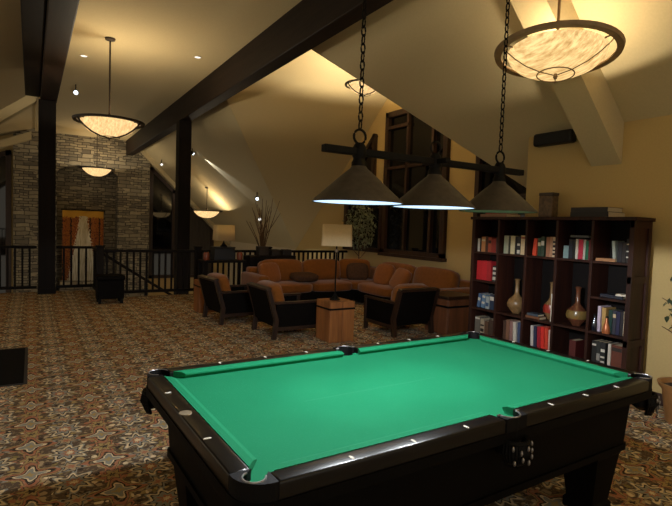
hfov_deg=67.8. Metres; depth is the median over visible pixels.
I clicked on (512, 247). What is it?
book
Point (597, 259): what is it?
book
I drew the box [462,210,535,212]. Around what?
diffuser
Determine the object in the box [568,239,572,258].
book
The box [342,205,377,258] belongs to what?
potted ficus
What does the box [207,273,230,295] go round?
cushion
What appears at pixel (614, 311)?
book
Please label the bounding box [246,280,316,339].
armchair
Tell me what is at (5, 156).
window
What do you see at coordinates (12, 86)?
ceiling
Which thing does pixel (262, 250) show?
vase
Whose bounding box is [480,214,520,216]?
book
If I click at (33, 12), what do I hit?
ceiling beam
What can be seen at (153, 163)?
trim
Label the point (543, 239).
book
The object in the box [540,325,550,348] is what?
book
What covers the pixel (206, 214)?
pendant
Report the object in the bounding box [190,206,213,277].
window
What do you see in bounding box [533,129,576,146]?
wall speaker
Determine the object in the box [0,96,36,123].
trim
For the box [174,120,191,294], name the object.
timber post
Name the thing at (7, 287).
stair railing
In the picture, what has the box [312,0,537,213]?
light
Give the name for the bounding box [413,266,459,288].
cushion
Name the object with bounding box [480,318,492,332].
book
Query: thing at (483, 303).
book
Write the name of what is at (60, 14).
ceiling beam
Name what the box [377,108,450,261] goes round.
window
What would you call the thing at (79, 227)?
tapestry
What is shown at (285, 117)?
ceiling
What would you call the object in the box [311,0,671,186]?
ceiling
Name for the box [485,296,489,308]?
book
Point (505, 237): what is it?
book
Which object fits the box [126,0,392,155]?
ceiling beam
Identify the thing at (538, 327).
book
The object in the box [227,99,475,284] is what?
wall
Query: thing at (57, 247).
stair railing
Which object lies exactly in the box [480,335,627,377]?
cushion
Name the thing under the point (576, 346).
book
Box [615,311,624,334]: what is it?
book
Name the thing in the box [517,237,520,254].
book
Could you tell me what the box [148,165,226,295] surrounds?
wall
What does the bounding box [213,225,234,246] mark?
table lamp
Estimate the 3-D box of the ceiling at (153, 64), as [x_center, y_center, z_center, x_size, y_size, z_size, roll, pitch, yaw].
[-3.048,-3.443,8.040,2.950,0.020,23.300,0,4,-31]
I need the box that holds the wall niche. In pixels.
[56,167,114,290]
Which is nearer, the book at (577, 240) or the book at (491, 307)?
the book at (577, 240)
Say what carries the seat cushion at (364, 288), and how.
on the sectional sofa
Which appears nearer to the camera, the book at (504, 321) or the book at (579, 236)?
the book at (579, 236)
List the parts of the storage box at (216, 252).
lid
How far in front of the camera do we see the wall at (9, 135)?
16.98 m
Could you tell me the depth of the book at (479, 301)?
6.24 m
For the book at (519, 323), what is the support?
on the bookcase
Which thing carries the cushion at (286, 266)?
on the sectional sofa
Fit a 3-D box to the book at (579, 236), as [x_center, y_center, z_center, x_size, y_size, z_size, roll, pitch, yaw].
[2.553,-0.169,5.151,0.150,0.022,0.200,0,4,-31]
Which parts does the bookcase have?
panel, shelf, shelf, shelf, shelf, shelf, shelf, shelf, panel, panel, shelf, shelf, shelf, shelf, shelf, panel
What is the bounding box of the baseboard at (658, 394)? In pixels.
[653,391,662,405]
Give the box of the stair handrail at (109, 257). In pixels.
[104,253,172,295]
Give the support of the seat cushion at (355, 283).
on the sectional sofa
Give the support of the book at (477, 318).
on the bookcase
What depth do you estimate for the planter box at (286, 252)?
11.29 m
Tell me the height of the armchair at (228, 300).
0.771 m
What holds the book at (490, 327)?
on the bookcase
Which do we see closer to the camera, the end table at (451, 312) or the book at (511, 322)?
the book at (511, 322)
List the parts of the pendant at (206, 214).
lamp shade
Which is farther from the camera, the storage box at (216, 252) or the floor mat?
the storage box at (216, 252)
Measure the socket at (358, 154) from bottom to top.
0.117 m
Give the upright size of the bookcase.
1.770 m
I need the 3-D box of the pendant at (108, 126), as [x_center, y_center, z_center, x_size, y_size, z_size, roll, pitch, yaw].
[-3.659,-2.641,8.089,1.085,1.628,1.085,0,4,-31]
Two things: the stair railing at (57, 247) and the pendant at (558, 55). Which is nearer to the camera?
the pendant at (558, 55)
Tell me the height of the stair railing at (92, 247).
0.895 m
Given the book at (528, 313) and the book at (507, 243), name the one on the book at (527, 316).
the book at (528, 313)
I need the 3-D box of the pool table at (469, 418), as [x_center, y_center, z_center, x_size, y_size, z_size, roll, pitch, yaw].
[0.397,1.056,2.738,2.552,0.807,1.515,0,4,-33]
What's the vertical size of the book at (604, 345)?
0.235 m
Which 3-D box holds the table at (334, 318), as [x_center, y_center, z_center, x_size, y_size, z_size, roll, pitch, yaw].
[-0.015,0.939,7.057,0.408,0.560,0.398,0,4,-31]
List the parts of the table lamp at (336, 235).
stem, lamp shade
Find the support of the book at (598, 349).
on the bookcase
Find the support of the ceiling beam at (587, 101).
attached to the wall at (641, 185)
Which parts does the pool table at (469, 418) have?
maker plate, leg, wood rail, wood rail, wood rail, moulding, wood rail, wood rail, wood rail, leg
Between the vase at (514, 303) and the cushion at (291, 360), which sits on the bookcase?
the vase at (514, 303)
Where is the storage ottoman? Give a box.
[94,274,125,303]
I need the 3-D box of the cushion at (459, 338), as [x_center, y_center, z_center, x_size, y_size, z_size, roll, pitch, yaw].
[0.582,0.642,3.527,1.046,0.037,0.050,0,4,-33]
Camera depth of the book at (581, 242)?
5.09 m
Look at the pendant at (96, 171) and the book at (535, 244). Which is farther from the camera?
the pendant at (96, 171)
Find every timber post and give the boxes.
[37,99,55,293]
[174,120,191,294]
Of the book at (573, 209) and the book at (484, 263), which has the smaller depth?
the book at (573, 209)
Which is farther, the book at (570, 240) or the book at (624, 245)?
the book at (570, 240)
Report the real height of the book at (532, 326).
0.251 m
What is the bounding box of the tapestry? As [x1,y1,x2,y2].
[59,209,104,290]
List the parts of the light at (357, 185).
lamp shade, chain, lamp shade, lamp shade, chain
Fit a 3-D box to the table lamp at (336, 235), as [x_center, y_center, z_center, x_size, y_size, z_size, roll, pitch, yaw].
[0.002,0.129,7.021,0.430,1.060,0.322,2,3,0]
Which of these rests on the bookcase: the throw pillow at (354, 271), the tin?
the tin
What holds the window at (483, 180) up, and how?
in the wall at (459, 224)
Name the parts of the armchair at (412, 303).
arm frame, arm panel, leg, panel, rail, leg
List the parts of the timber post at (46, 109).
trim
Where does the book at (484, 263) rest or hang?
on the bookcase
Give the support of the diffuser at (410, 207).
attached to the light at (357, 185)
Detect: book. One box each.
[474,315,488,331]
[476,260,486,279]
[477,293,487,306]
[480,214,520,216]
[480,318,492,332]
[481,237,485,251]
[481,293,491,307]
[482,261,486,279]
[484,321,488,334]
[485,236,496,251]
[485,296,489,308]
[486,261,495,280]
[488,237,496,251]
[488,319,492,335]
[489,294,494,309]
[491,239,496,252]
[492,266,495,281]
[503,320,505,338]
[504,236,506,252]
[505,319,518,339]
[506,236,508,253]
[508,236,510,253]
[509,320,520,340]
[510,236,520,253]
[513,321,520,341]
[515,236,519,253]
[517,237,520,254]
[517,322,520,342]
[520,235,524,254]
[525,315,545,319]
[526,312,543,316]
[530,324,540,345]
[532,238,537,255]
[533,325,543,346]
[537,238,540,255]
[537,325,546,347]
[540,237,546,255]
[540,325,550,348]
[544,327,549,349]
[546,237,549,256]
[548,330,549,349]
[549,237,552,256]
[552,237,555,256]
[563,246,568,257]
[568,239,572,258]
[569,338,584,357]
[570,212,624,216]
[571,207,622,212]
[571,235,590,237]
[572,239,575,258]
[575,239,587,258]
[578,240,583,258]
[583,240,588,259]
[585,241,588,259]
[588,240,590,259]
[591,339,602,361]
[596,258,616,261]
[596,340,607,362]
[597,305,610,331]
[600,293,625,299]
[600,341,614,364]
[601,307,615,331]
[607,342,617,364]
[608,309,621,333]
[610,343,621,367]
[612,241,624,258]
[612,309,624,334]
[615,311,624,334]
[617,242,622,261]
[619,312,623,335]
[621,242,626,262]
[625,239,628,262]
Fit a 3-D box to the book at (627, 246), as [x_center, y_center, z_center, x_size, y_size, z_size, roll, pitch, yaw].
[2.808,-0.019,4.723,0.171,0.225,0.041,0,4,-31]
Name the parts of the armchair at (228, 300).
leg, rail, panel, leg, arm frame, arm panel, arm frame, arm panel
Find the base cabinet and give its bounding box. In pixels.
[243,255,295,266]
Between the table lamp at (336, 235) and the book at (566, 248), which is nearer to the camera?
the book at (566, 248)
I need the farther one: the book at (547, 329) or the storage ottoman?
the storage ottoman
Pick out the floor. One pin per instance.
(79, 432)
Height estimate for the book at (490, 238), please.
0.180 m
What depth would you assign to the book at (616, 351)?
4.78 m
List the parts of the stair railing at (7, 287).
rail, rail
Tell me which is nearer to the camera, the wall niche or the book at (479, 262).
the book at (479, 262)
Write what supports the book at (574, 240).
on the bookcase
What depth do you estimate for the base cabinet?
10.87 m
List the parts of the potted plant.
pot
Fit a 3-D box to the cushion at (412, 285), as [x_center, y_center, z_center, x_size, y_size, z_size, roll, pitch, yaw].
[1.125,0.665,7.569,0.668,0.421,0.205,0,16,-31]
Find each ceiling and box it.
[0,0,35,135]
[35,0,301,140]
[144,100,295,249]
[227,50,386,247]
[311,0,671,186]
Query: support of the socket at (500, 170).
attached to the light at (357, 185)
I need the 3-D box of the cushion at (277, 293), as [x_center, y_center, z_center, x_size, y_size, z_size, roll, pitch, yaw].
[-0.949,0.611,7.256,0.205,0.421,0.668,-15,11,-30]
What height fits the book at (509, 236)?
0.205 m
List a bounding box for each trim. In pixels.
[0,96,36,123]
[0,131,30,148]
[140,149,229,244]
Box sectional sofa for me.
[241,259,469,301]
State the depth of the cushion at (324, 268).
10.54 m
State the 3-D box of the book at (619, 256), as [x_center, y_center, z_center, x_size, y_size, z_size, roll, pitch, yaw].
[2.765,-0.007,4.793,0.170,0.190,0.038,0,4,-31]
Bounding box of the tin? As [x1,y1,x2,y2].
[538,192,558,216]
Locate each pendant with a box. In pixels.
[72,36,144,139]
[78,135,114,177]
[190,187,222,219]
[345,79,375,95]
[494,0,625,82]
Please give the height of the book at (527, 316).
0.028 m
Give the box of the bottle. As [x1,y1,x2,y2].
[591,314,596,330]
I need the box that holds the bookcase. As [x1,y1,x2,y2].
[468,217,655,372]
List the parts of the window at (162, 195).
pane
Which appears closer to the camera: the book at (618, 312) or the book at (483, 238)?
the book at (618, 312)
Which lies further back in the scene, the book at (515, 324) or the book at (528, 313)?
the book at (515, 324)
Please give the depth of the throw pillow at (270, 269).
9.69 m
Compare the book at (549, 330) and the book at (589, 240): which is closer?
the book at (589, 240)
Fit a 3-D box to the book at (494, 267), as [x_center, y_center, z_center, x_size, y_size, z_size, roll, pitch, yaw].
[1.983,0.250,6.075,0.171,0.190,0.060,0,4,-31]
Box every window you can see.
[0,150,11,292]
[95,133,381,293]
[148,167,174,278]
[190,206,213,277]
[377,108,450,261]
[470,156,525,270]
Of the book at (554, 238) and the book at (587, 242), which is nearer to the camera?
the book at (587, 242)
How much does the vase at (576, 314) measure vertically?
0.402 m
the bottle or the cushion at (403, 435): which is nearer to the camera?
the cushion at (403, 435)
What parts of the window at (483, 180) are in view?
pane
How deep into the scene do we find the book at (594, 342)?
4.97 m
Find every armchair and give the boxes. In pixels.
[198,273,253,324]
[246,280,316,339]
[363,283,439,337]
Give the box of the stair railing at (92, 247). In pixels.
[91,246,95,289]
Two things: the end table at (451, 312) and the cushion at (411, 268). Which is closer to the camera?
the end table at (451, 312)
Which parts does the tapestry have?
hanging rod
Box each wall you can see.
[0,134,12,292]
[13,128,149,296]
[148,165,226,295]
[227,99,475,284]
[525,115,671,393]
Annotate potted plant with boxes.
[657,277,671,423]
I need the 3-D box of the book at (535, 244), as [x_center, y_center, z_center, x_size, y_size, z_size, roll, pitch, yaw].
[2.278,-0.067,5.593,0.170,0.193,0.058,0,4,-31]
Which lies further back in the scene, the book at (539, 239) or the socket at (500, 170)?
the book at (539, 239)
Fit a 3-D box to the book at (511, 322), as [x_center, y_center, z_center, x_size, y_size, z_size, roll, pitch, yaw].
[2.109,0.917,5.867,0.170,0.250,0.039,0,4,-31]
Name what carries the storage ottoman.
on the floor
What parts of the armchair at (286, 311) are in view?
leg, rail, panel, leg, arm frame, arm panel, arm frame, arm panel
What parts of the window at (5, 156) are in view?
pane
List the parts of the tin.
lid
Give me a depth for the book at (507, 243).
5.87 m
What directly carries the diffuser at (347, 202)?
attached to the light at (357, 185)
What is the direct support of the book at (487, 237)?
on the bookcase
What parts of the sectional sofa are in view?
arm, frame, frame, arm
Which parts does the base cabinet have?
door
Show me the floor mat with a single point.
(13, 361)
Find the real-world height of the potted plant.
1.411 m
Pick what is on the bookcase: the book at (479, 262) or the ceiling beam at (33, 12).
the book at (479, 262)
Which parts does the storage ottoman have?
lid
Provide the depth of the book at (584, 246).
5.05 m
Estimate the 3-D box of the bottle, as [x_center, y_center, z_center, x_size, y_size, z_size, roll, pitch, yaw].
[2.555,0.686,4.944,0.052,0.168,0.051,0,4,-31]
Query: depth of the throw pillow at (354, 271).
10.73 m
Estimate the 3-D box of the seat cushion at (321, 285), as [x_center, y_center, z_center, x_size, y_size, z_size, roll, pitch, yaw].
[-0.200,0.673,10.475,0.955,0.208,0.810,0,4,-31]
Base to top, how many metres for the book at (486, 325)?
0.180 m
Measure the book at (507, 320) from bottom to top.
0.255 m
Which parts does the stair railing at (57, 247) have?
rail, rail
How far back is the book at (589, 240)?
5.00 m
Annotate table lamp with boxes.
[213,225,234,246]
[321,224,351,299]
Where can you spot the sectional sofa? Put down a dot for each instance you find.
(443, 279)
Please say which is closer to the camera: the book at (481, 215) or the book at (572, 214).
the book at (572, 214)
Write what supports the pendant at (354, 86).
hanging from the dormer
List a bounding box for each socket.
[351,142,365,165]
[428,153,441,173]
[493,162,505,180]
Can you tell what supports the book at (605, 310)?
on the bookcase
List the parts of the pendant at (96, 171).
lamp shade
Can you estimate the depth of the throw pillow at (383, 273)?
10.03 m
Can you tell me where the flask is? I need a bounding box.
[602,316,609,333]
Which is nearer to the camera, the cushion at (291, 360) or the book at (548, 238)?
the cushion at (291, 360)
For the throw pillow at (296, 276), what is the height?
0.183 m
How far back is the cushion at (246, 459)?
1.94 m
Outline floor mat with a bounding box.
[0,347,27,386]
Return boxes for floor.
[0,290,671,505]
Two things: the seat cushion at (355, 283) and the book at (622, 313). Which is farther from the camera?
the seat cushion at (355, 283)
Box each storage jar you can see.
[203,251,209,259]
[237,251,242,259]
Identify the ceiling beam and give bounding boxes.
[20,0,46,96]
[40,0,79,102]
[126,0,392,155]
[510,0,623,166]
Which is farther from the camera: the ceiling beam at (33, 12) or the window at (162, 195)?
the window at (162, 195)
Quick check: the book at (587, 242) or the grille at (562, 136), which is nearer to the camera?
the book at (587, 242)
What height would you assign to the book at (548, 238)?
0.210 m
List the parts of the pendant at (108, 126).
lamp shade, rod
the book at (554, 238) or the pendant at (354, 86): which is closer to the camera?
the book at (554, 238)
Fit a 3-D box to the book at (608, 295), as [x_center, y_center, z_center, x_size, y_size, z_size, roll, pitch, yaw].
[2.711,0.419,4.852,0.150,0.030,0.220,0,4,-31]
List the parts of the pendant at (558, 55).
rod, lamp shade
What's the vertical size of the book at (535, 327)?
0.251 m
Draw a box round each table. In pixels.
[140,331,660,505]
[193,279,215,312]
[198,259,246,284]
[316,297,354,342]
[425,291,468,334]
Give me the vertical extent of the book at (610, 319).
0.230 m
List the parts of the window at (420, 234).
sill, pane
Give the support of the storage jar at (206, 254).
on the console table at (201, 263)
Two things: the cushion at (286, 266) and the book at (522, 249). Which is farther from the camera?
the cushion at (286, 266)
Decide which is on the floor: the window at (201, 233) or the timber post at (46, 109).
the timber post at (46, 109)
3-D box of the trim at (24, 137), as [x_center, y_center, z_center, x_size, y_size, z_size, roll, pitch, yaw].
[-11.606,-3.218,15.983,3.200,1.700,0.300,0,4,-31]
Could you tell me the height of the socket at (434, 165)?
0.117 m
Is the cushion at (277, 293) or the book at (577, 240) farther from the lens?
the cushion at (277, 293)
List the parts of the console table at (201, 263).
leg, leg, leg, leg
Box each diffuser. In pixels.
[316,200,400,204]
[394,206,473,208]
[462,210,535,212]
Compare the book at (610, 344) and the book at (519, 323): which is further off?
the book at (519, 323)
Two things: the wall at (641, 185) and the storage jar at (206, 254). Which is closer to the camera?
the wall at (641, 185)
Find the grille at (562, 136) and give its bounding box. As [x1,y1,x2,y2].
[534,130,568,144]
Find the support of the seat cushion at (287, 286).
on the sectional sofa
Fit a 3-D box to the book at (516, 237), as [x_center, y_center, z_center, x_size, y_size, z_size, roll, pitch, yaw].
[2.147,-0.088,5.808,0.170,0.205,0.025,0,4,-31]
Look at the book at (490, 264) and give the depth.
6.10 m
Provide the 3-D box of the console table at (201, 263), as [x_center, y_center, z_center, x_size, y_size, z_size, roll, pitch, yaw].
[-2.352,0.553,10.316,0.920,0.830,0.380,0,4,-31]
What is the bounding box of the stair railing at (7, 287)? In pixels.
[0,245,36,289]
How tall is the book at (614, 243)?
0.202 m
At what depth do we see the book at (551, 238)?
5.37 m
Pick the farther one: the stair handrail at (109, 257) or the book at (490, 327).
the stair handrail at (109, 257)
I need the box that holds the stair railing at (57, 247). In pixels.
[56,246,91,287]
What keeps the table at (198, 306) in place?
on the floor
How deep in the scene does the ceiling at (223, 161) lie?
14.91 m
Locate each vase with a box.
[246,199,279,255]
[507,279,521,313]
[543,282,552,319]
[566,287,586,325]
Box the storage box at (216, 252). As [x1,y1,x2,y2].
[210,246,235,259]
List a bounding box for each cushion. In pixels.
[164,376,256,470]
[173,351,343,377]
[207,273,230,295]
[257,259,302,280]
[257,280,284,306]
[274,412,489,470]
[276,281,312,293]
[302,259,340,279]
[308,279,351,291]
[339,259,369,278]
[340,278,372,289]
[358,282,392,297]
[358,334,467,354]
[382,262,416,283]
[391,283,427,300]
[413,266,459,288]
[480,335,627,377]
[502,377,632,415]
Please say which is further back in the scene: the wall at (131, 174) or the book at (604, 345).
the wall at (131, 174)
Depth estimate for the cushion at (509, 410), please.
2.45 m
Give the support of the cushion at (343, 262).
on the sectional sofa
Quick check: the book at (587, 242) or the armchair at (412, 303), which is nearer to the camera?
the book at (587, 242)
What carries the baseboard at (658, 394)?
attached to the wall at (641, 185)
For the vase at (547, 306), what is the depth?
5.51 m
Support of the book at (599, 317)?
on the bookcase
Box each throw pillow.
[258,262,280,281]
[290,272,318,281]
[346,263,368,279]
[373,264,395,284]
[389,268,411,287]
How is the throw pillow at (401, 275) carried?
on the sectional sofa

